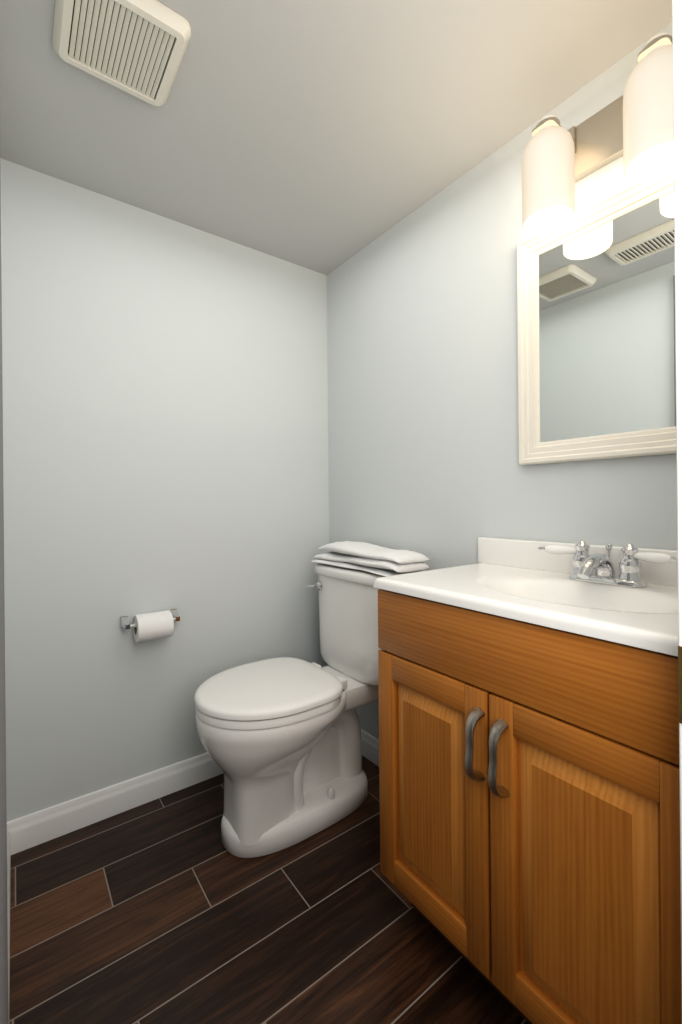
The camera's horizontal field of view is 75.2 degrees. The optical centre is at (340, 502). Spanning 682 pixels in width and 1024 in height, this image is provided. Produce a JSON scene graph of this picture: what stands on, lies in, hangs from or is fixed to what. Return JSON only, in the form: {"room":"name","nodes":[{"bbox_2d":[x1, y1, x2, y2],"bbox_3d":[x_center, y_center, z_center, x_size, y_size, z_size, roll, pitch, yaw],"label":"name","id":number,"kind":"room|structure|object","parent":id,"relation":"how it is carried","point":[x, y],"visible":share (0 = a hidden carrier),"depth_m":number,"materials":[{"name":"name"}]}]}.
{"room":"bathroom","nodes":[
{"label":"bathroom","id":0,"kind":"room"},
{"bbox_2d":[0,158,328,821],"bbox_3d":[-0.569,0.007,1.731,1.400,2.100,0.100,-1,0,-36],"label":"wall","id":1,"kind":"structure","parent":0,"point":[165,410],"depth_m":1.56,"materials":[{"name":"white paint"}]},
{"bbox_2d":[7,752,223,854],"bbox_3d":[-0.525,1.009,1.685,1.200,0.096,0.014,-1,0,-36],"label":"baseboard","id":2,"kind":"structure","parent":1,"relation":"attached to","point":[45,825],"depth_m":1.49,"materials":[{"name":"white paint"}]},
{"bbox_2d":[120,608,179,642],"bbox_3d":[-0.653,0.429,1.540,0.191,0.092,0.101,-1,0,-36],"label":"toilet paper holder","id":3,"kind":"object","parent":1,"relation":"attached to","point":[152,626],"visible":0.96,"depth_m":1.51,"materials":[{"name":"white paper"}]},
{"bbox_2d":[9,755,528,1023],"bbox_3d":[0.169,1.081,0.746,1.400,0.060,2.550,-1,0,-36],"label":"floor","id":4,"kind":"structure","parent":0,"point":[169,909],"depth_m":1.08,"materials":[{"name":"brown wood"}]},
{"bbox_2d":[194,563,385,857],"bbox_3d":[-0.127,0.651,1.524,0.736,0.805,0.453,-1,0,-36],"label":"toilet","id":5,"kind":"object","parent":4,"relation":"on","point":[280,739],"visible":0.92,"depth_m":1.40,"materials":[{"name":"white ceramic"}]},
{"bbox_2d":[311,541,428,575],"bbox_3d":[0.095,0.199,1.655,0.204,0.092,0.502,-1,0,-36],"label":"towel","id":6,"kind":"object","parent":5,"relation":"on","point":[373,559],"visible":0.94,"depth_m":1.53,"materials":[{"name":"white fabric"}]},
{"bbox_2d":[373,537,681,1023],"bbox_3d":[0.447,0.578,0.968,0.475,0.940,0.666,-1,0,-36],"label":"bathroom vanity","id":7,"kind":"object","parent":4,"relation":"on","point":[529,783],"visible":1,"depth_m":0.80,"materials":[{"name":"brown wood"}]},
{"bbox_2d":[538,540,676,587],"bbox_3d":[0.572,0.137,0.992,0.144,0.093,0.302,-1,0,-36],"label":"faucet","id":8,"kind":"object","parent":7,"relation":"on","point":[586,564],"visible":1,"depth_m":0.97,"materials":[{"name":"silver metal"}]},
{"bbox_2d":[0,0,671,274],"bbox_3d":[0.149,-1.079,0.746,1.400,0.060,2.550,-1,0,-36],"label":"ceiling","id":9,"kind":"structure","parent":0,"point":[325,137],"depth_m":1.17,"materials":[{"name":"grey paint"}]},
{"bbox_2d":[52,0,190,105],"bbox_3d":[-0.492,-1.029,0.991,0.246,0.027,0.242,-1,0,-36],"label":"ceiling vent","id":10,"kind":"object","parent":9,"relation":"in","point":[136,48],"visible":0.98,"depth_m":0.98,"materials":[{"name":"white plastic"}]},
{"bbox_2d":[327,22,676,739],"bbox_3d":[0.712,-0.005,1.091,0.100,2.100,2.450,-1,0,-36],"label":"wall","id":11,"kind":"structure","parent":0,"point":[423,374],"depth_m":1.45,"materials":[{"name":"white paint"}]},
{"bbox_2d":[361,729,378,766],"bbox_3d":[0.199,1.002,1.702,0.014,0.096,0.818,-1,0,-36],"label":"baseboard","id":12,"kind":"structure","parent":11,"relation":"attached to","point":[370,747],"depth_m":1.80,"materials":[{"name":"white paint"}]},
{"bbox_2d":[517,172,675,464],"bbox_3d":[0.648,-0.420,1.063,0.024,0.628,0.480,-1,0,-36],"label":"mirror","id":13,"kind":"object","parent":11,"relation":"attached to","point":[596,328],"visible":0.98,"depth_m":1.08,"materials":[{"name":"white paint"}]},
{"bbox_2d":[522,33,673,234],"bbox_3d":[0.595,-0.818,1.008,0.168,0.256,0.385,-1,0,-36],"label":"sconce","id":14,"kind":"object","parent":11,"relation":"attached to","point":[632,125],"visible":0.96,"depth_m":1.03,"materials":[{"name":"white glass"}]},
{"bbox_3d":[-0.334,0.005,0.319,0.100,2.100,2.450,-1,0,-36],"label":"wall","id":15,"kind":"structure","parent":0,"visible":0},
{"bbox_2d":[0,176,7,1023],"bbox_3d":[-0.226,0.039,0.274,0.019,2.030,0.670,-1,0,-36],"label":"door frame","id":16,"kind":"structure","parent":15,"relation":"attached to","point":[3,933],"depth_m":0.44,"materials":[{"name":"grey"}]},
{"bbox_2d":[7,827,10,1023],"bbox_3d":[-0.708,1.011,0.934,0.014,0.096,0.976,-1,0,-36],"label":"baseboard","id":17,"kind":"structure","parent":15,"relation":"attached to","point":[8,869],"depth_m":1.11,"materials":[{"name":"white paint"}]},
{"bbox_3d":[0.675,-0.004,0.636,0.500,2.100,0.140,-1,0,-36],"label":"wall","id":18,"kind":"structure","parent":0,"visible":0},
{"bbox_2d":[672,0,681,994],"bbox_3d":[0.470,0.033,0.484,0.010,2.030,0.170,-1,0,-36],"label":"door frame","id":19,"kind":"structure","parent":18,"relation":"attached to","point":[677,64],"depth_m":0.55,"materials":[{"name":"white paint"}]}
]}

